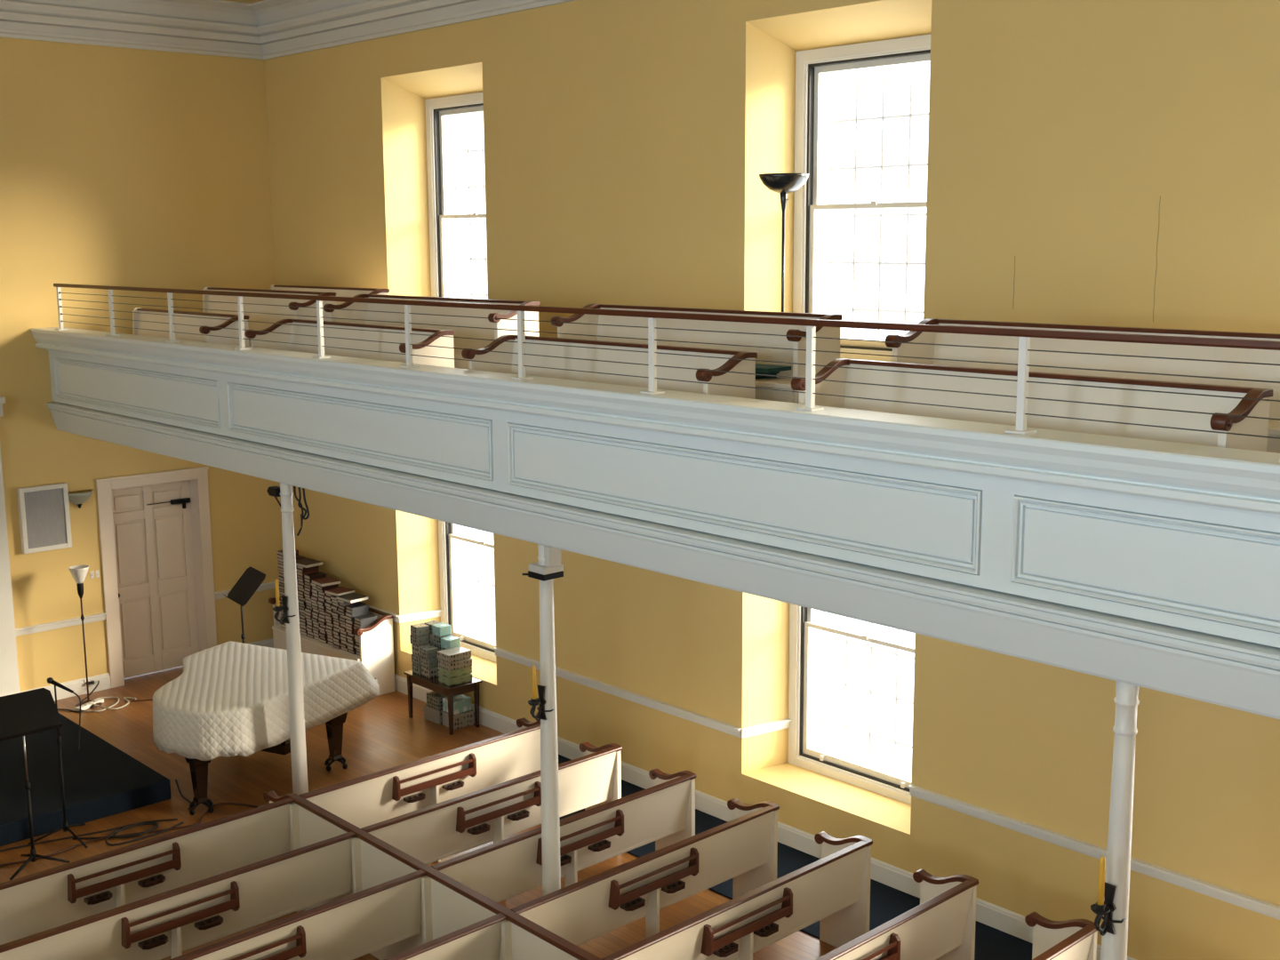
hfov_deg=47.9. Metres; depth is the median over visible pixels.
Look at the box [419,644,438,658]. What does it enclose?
wrapped package
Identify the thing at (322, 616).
hymnal
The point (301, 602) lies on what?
hymnal
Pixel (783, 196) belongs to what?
socket
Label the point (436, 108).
window
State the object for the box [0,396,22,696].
trim
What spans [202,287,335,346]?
pew
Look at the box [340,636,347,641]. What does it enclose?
hymnal
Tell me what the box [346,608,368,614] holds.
hymnal
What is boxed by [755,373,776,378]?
songbook
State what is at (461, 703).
wrapped package
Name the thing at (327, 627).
hymnal
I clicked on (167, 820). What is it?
cable
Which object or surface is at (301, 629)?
hymnal
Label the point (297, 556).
hymnal
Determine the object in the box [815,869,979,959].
pew
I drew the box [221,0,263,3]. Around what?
ceiling
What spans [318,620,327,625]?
hymnal
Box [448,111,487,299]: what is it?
grille
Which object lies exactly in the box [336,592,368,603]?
hymnal
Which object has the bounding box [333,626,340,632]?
hymnal
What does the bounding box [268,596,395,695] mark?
pew
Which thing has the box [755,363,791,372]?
songbook
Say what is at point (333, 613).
hymnal
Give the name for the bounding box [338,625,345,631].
hymnal
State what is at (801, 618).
window
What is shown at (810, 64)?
window
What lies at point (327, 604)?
hymnal
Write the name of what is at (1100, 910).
cup
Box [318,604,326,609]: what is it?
hymnal
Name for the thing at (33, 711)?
music stand
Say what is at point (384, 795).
pew
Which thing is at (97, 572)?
light switch
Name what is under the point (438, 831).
pew
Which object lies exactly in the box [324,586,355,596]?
hymnal
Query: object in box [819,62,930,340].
window pane
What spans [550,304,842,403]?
pew
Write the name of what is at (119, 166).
wall
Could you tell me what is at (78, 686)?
baseboard
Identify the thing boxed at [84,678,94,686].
wall outlet
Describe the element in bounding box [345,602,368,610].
hymnal
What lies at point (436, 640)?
wrapped package
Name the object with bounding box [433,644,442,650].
wrapped package
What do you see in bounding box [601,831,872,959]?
pew
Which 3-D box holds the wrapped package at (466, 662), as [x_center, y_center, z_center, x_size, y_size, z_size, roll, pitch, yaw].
[-1.899,1.875,14.793,0.280,0.079,0.220,-8,12,-38]
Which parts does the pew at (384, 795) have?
cap rail, panel, seat, scrolled arm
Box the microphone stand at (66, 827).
[27,685,87,847]
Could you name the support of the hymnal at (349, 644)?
on the hymnal at (349, 648)
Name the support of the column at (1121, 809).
on the floor
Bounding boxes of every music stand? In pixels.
[0,688,70,879]
[224,566,266,643]
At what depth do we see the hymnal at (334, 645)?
16.19 m
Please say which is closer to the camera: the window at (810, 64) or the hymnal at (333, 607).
the window at (810, 64)
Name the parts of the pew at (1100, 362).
scrolled arm, panel, panel, cap rail, seat, seat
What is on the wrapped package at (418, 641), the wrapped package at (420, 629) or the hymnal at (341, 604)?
the wrapped package at (420, 629)
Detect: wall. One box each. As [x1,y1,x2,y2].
[0,37,282,691]
[264,0,1279,959]
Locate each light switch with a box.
[89,570,94,578]
[95,569,99,577]
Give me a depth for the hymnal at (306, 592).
16.54 m
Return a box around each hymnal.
[276,552,298,559]
[277,549,298,555]
[295,555,304,559]
[296,557,323,567]
[296,567,318,573]
[296,570,319,576]
[296,584,304,589]
[297,565,319,569]
[297,599,306,605]
[299,621,306,626]
[299,627,307,632]
[304,571,326,579]
[304,576,326,583]
[304,586,311,591]
[304,590,311,595]
[304,608,312,613]
[304,611,312,616]
[310,595,318,600]
[311,576,341,586]
[312,611,319,616]
[316,584,338,590]
[316,588,330,592]
[317,600,324,606]
[318,597,326,602]
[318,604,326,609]
[318,613,325,619]
[318,616,326,622]
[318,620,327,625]
[319,632,327,638]
[319,638,327,643]
[323,595,331,600]
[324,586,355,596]
[324,601,332,607]
[324,611,332,616]
[324,615,333,620]
[325,618,333,623]
[325,624,333,630]
[325,628,333,633]
[329,595,337,600]
[330,605,338,610]
[330,611,340,616]
[332,630,340,636]
[332,637,341,642]
[332,643,341,648]
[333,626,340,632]
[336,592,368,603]
[336,600,349,604]
[337,608,346,613]
[338,600,361,607]
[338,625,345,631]
[339,642,347,648]
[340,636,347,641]
[344,618,354,624]
[344,622,354,628]
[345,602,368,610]
[345,611,367,617]
[345,616,354,621]
[345,625,354,631]
[345,629,354,634]
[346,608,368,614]
[346,634,355,640]
[346,641,355,647]
[346,646,356,651]
[347,639,355,644]
[353,613,377,622]
[353,623,372,628]
[354,619,376,625]
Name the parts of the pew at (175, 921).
seat, corner post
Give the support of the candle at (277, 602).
on the bracket at (284, 619)
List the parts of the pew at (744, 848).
seat, scrolled arm, panel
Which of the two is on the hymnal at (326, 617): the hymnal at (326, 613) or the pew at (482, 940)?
the hymnal at (326, 613)
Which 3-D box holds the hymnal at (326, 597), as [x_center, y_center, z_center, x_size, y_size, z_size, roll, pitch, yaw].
[-3.452,1.324,16.299,0.210,0.040,0.138,-9,13,-43]
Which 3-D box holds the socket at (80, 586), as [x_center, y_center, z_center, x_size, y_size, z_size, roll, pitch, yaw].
[-6.031,1.306,15.538,0.068,0.435,0.068,-9,13,-42]
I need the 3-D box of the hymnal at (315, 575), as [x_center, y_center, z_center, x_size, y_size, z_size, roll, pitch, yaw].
[-3.749,1.105,16.607,0.210,0.040,0.138,-9,13,-40]
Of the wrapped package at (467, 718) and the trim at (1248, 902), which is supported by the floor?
the wrapped package at (467, 718)
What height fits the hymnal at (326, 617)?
0.040 m
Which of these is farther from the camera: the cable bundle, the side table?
the side table
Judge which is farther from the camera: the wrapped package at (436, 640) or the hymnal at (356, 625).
the hymnal at (356, 625)
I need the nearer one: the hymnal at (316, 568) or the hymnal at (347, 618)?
the hymnal at (347, 618)
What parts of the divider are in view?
scrolled arm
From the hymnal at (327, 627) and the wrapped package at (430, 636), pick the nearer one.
the wrapped package at (430, 636)
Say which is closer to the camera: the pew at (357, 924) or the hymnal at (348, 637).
the pew at (357, 924)
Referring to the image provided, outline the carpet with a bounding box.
[558,754,1032,959]
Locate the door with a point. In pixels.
(151, 546)
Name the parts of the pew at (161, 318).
panel, cap rail, scrolled arm, panel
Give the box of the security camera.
[267,486,280,506]
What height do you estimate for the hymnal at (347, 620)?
0.040 m
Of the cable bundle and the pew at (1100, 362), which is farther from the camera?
the cable bundle
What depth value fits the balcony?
7.78 m
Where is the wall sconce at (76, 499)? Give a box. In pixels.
[67,488,93,508]
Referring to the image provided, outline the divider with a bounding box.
[263,790,602,959]
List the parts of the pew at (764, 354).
scrolled arm, panel, panel, cap rail, seat, seat, scrolled arm, panel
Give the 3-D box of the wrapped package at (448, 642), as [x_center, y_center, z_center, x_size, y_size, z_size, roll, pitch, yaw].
[-1.968,1.690,14.960,0.145,0.100,0.145,8,12,40]
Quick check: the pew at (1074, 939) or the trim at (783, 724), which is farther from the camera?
the trim at (783, 724)
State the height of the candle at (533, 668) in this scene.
0.273 m
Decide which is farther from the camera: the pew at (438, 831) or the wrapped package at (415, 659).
the wrapped package at (415, 659)
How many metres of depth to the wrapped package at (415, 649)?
15.06 m
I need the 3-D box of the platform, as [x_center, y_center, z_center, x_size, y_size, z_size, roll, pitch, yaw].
[-7.528,2.936,12.381,5.730,0.185,3.470,-9,13,-42]
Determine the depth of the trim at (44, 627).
15.81 m
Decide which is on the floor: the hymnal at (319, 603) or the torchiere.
the torchiere
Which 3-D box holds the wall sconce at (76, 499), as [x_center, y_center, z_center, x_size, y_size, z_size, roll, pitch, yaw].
[-6.124,0.222,15.763,0.340,0.190,0.156,-9,13,-42]
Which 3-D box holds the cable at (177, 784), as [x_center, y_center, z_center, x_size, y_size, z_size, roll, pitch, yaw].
[-4.080,2.819,12.929,0.080,0.194,0.335,-7,12,-35]
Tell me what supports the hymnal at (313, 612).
on the hymnal
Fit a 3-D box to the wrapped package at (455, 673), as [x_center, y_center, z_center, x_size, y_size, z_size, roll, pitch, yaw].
[-1.905,1.955,14.813,0.220,0.079,0.280,9,13,44]
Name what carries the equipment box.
attached to the column at (550, 825)
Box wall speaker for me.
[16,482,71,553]
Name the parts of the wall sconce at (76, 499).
plate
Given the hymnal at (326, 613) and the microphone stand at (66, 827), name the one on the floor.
the microphone stand at (66, 827)
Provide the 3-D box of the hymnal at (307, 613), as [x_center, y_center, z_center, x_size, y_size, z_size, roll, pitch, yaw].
[-3.753,1.532,16.668,0.210,0.040,0.138,-9,13,-41]
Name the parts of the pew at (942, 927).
panel, seat, scrolled arm, panel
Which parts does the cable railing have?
post, post, post, post, post, post, post, post, handrail, post, post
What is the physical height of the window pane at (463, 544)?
2.225 m
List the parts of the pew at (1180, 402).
scrolled arm, panel, cap rail, scrolled arm, panel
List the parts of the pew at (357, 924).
seat, corner post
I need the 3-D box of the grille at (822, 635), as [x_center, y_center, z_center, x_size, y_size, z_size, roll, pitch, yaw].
[1.965,1.343,11.911,0.022,2.225,1.350,-9,13,-42]
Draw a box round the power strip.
[74,697,103,711]
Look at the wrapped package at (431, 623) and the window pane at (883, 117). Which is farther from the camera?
the wrapped package at (431, 623)
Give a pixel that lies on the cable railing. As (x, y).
(1024, 335)
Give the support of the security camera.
attached to the column at (297, 732)
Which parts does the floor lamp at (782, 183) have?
lamp shade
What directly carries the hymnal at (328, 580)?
on the hymnal
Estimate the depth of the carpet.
10.94 m
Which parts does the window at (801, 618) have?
sash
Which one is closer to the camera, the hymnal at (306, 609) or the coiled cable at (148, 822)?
the coiled cable at (148, 822)
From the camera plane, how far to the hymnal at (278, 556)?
16.95 m
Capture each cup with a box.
[272,605,283,611]
[528,697,540,705]
[1090,902,1110,915]
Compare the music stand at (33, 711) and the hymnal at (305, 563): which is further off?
the hymnal at (305, 563)
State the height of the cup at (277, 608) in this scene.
0.045 m
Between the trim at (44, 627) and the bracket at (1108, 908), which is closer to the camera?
the bracket at (1108, 908)
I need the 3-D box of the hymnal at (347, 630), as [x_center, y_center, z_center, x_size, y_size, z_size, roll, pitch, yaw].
[-3.151,1.670,16.031,0.210,0.036,0.138,-8,12,-39]
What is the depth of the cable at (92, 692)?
15.65 m
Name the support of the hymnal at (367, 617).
on the hymnal at (373, 620)
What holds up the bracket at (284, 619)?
attached to the column at (297, 732)
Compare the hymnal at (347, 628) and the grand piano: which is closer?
the grand piano
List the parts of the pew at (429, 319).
scrolled arm, panel, panel, cap rail, seat, seat, scrolled arm, panel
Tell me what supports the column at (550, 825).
on the floor
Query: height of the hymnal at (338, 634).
0.040 m
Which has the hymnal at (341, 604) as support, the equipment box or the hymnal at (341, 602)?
the hymnal at (341, 602)
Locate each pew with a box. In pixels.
[0,798,303,944]
[0,831,362,959]
[132,307,249,346]
[169,869,432,959]
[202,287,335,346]
[244,319,455,367]
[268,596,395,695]
[270,284,389,304]
[298,717,540,862]
[323,294,540,369]
[360,741,622,864]
[384,912,511,959]
[431,768,695,903]
[461,335,757,399]
[510,798,779,945]
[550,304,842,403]
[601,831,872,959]
[791,358,1273,451]
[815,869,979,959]
[885,318,1279,453]
[1024,912,1100,959]
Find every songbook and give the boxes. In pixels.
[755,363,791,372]
[755,371,779,375]
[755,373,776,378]
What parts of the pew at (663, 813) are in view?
seat, scrolled arm, panel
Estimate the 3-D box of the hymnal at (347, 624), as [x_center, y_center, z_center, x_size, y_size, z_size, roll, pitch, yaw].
[-3.152,1.599,16.014,0.210,0.036,0.138,-9,13,-41]
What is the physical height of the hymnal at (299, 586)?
0.036 m
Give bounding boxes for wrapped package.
[409,634,429,646]
[410,623,429,636]
[411,643,430,655]
[411,653,420,664]
[411,663,422,674]
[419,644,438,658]
[420,656,438,668]
[421,665,438,678]
[424,620,442,633]
[424,704,443,724]
[426,690,447,710]
[428,632,433,643]
[432,623,451,636]
[432,634,451,646]
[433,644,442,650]
[436,646,471,663]
[437,665,471,678]
[438,657,471,671]
[438,672,471,686]
[440,635,460,648]
[442,694,471,714]
[442,710,474,729]
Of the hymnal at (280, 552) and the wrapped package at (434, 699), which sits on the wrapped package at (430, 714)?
the wrapped package at (434, 699)
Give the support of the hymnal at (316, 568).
on the hymnal at (299, 573)
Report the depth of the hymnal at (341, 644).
16.09 m
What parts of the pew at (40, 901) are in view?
seat, cap rail, corner post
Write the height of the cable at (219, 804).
0.511 m
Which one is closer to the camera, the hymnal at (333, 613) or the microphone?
the microphone
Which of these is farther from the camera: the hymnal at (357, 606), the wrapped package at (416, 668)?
the hymnal at (357, 606)
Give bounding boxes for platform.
[0,712,171,846]
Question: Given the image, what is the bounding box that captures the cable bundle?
[293,486,309,535]
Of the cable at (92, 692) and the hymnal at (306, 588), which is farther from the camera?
the hymnal at (306, 588)
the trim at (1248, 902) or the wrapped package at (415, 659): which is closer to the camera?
the trim at (1248, 902)
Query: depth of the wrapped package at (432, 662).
14.96 m
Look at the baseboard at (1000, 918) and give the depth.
11.91 m
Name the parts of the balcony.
panel, panel, moulding, moulding, panel, panel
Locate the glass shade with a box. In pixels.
[68,564,88,583]
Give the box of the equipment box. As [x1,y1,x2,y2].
[522,546,563,581]
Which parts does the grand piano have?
leg, leg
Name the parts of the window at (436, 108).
sash, sash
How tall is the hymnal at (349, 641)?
0.040 m
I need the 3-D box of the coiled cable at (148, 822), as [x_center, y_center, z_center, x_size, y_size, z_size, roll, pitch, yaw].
[-4.334,3.006,12.263,0.884,0.042,0.361,-6,11,-32]
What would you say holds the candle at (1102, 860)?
on the bracket at (1108, 908)
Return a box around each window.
[424,92,487,299]
[438,520,495,662]
[787,603,914,805]
[792,34,930,361]
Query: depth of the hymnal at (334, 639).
16.20 m
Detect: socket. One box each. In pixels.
[76,583,84,620]
[779,192,788,212]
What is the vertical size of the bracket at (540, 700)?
0.243 m
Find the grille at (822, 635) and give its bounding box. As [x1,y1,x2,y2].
[813,611,914,775]
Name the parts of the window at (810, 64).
sash, sash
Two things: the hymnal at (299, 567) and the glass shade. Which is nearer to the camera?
the glass shade
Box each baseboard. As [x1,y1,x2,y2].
[22,672,111,700]
[248,638,273,647]
[394,673,1136,959]
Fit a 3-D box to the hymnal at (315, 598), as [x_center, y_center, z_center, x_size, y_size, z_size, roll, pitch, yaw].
[-3.651,1.342,16.518,0.210,0.036,0.138,-9,13,-43]
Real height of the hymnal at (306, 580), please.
0.036 m
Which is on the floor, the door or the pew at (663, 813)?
the pew at (663, 813)
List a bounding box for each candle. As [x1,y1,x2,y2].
[274,577,279,606]
[531,664,536,699]
[1096,856,1105,905]
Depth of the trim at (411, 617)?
16.07 m
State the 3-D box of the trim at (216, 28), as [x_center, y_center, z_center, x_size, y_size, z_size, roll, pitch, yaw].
[-9.388,-4.313,11.855,14.000,0.560,0.300,-9,13,-42]
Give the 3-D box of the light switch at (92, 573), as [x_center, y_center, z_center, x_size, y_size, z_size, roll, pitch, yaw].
[-6.096,1.056,16.021,0.044,0.080,0.014,-9,13,-42]
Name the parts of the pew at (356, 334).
scrolled arm, panel, panel, cap rail, scrolled arm, panel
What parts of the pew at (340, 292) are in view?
cap rail, scrolled arm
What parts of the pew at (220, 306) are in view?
panel, cap rail, scrolled arm, panel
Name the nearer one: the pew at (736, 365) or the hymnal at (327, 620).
the pew at (736, 365)
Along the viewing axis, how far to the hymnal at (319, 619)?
16.38 m
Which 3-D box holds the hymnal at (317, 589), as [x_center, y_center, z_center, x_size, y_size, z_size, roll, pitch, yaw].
[-3.562,1.241,16.405,0.210,0.033,0.138,-10,13,-44]
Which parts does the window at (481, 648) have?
sash, sash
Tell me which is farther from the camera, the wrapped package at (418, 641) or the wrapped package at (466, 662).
the wrapped package at (418, 641)
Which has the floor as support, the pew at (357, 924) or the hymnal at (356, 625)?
the pew at (357, 924)
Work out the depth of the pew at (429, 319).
12.22 m
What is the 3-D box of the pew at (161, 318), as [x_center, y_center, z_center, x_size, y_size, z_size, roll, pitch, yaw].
[-4.614,-1.211,14.207,0.486,0.884,2.364,-9,13,-42]
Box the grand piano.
[152,640,379,815]
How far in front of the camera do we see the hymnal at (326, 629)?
16.28 m
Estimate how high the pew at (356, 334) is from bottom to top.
0.884 m
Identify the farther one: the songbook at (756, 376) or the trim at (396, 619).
the trim at (396, 619)
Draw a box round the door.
[96,466,217,687]
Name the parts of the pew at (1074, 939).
scrolled arm, panel, cap rail, panel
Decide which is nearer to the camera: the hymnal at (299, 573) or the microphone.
the microphone
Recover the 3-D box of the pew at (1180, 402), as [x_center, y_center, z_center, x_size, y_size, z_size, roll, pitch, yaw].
[1.861,-0.097,7.328,0.486,0.884,2.498,-9,13,-42]
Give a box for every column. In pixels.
[280,482,308,794]
[537,544,560,895]
[1100,680,1139,959]
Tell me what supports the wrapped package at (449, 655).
on the wrapped package at (466, 662)
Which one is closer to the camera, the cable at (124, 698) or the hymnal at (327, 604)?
the cable at (124, 698)
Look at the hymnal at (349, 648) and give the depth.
15.99 m
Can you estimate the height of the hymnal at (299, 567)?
0.036 m
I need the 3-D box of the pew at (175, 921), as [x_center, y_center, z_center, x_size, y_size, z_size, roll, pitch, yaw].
[-3.101,3.043,9.466,2.679,0.884,0.524,-9,13,-42]
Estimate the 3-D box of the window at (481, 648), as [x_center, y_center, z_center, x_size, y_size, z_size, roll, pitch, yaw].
[-1.641,0.739,15.596,0.222,2.420,1.560,-9,13,-42]
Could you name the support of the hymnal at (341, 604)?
on the hymnal
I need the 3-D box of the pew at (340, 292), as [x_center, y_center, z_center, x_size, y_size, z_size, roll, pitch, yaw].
[-3.479,-1.610,15.328,0.486,0.884,2.294,-9,13,-42]
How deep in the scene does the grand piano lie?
13.00 m
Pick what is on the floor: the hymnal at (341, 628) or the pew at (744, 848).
the pew at (744, 848)
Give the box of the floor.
[0,665,837,959]
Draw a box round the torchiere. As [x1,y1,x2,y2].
[68,564,102,708]
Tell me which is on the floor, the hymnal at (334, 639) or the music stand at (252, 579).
the music stand at (252, 579)
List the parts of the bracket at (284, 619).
curled arm, plate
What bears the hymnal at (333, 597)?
on the hymnal
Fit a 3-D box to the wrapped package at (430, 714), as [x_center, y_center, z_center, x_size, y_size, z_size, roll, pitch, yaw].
[-2.096,2.448,15.182,0.260,0.150,0.260,8,13,42]
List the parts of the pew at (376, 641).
scrolled arm, panel, seat, seat, scrolled arm, panel, panel, cap rail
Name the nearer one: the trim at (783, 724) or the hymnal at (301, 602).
the trim at (783, 724)
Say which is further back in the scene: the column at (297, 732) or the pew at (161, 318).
the pew at (161, 318)
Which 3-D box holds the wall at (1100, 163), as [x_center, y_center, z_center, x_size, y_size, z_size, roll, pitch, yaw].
[3.024,-0.761,9.802,0.602,8.200,21.000,-9,13,-42]
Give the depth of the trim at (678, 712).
13.19 m
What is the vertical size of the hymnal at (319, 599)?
0.040 m
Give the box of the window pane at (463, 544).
[459,526,495,644]
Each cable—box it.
[0,802,259,866]
[0,818,177,852]
[57,680,99,712]
[72,820,183,846]
[81,696,136,711]
[175,778,191,810]
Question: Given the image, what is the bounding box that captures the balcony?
[30,327,1279,719]
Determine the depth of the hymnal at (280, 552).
16.98 m
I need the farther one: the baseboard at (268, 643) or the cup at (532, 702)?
the baseboard at (268, 643)
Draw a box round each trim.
[0,0,263,59]
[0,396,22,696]
[15,612,107,636]
[214,580,279,599]
[250,0,575,59]
[368,605,399,623]
[398,608,442,623]
[493,647,742,737]
[742,718,791,738]
[908,784,1279,919]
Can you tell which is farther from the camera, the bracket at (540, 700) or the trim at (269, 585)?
the trim at (269, 585)
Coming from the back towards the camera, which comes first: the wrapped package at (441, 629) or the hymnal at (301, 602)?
the hymnal at (301, 602)
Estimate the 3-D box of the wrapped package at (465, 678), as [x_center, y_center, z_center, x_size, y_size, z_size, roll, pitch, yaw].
[-1.902,2.036,14.824,0.280,0.079,0.220,-8,12,-38]
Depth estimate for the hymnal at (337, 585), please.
16.34 m
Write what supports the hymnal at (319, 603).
on the hymnal at (319, 606)
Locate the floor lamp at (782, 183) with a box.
[759,173,809,311]
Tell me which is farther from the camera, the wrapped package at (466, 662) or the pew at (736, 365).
the wrapped package at (466, 662)
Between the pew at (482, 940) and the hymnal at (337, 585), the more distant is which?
the hymnal at (337, 585)
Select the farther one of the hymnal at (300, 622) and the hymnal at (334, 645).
the hymnal at (300, 622)
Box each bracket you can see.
[272,595,295,624]
[528,685,553,721]
[1090,882,1126,935]
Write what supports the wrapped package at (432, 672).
on the side table
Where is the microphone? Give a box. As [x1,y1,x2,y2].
[46,677,80,749]
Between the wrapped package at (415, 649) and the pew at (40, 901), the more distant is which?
the wrapped package at (415, 649)
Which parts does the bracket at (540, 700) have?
curled arm, plate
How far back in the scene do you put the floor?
13.69 m
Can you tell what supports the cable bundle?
hanging from the balcony
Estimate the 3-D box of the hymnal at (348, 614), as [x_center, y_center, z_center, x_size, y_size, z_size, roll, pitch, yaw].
[-3.148,1.483,16.005,0.210,0.040,0.138,-9,13,-42]
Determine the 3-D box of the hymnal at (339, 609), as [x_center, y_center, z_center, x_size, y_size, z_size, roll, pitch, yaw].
[-3.256,1.442,16.107,0.210,0.033,0.138,-8,12,-39]
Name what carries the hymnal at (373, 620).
on the hymnal at (356, 625)
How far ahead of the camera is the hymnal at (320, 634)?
16.40 m
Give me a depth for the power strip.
15.62 m
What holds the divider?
on the floor
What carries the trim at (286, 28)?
attached to the wall at (1100, 163)
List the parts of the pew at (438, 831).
cap rail, seat, scrolled arm, panel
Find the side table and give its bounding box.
[403,670,482,735]
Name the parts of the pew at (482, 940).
panel, corner post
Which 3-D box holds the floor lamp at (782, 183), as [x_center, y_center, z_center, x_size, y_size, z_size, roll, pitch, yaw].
[1.099,-1.412,11.078,0.384,1.845,0.384,-9,13,-42]
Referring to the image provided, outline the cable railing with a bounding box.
[53,283,1279,462]
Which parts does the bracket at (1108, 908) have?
curled arm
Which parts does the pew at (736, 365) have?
scrolled arm, panel, panel, cap rail, scrolled arm, panel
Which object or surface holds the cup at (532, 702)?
on the bracket at (540, 700)
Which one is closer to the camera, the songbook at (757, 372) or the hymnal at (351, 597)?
the songbook at (757, 372)
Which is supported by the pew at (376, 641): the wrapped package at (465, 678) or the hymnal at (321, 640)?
the hymnal at (321, 640)

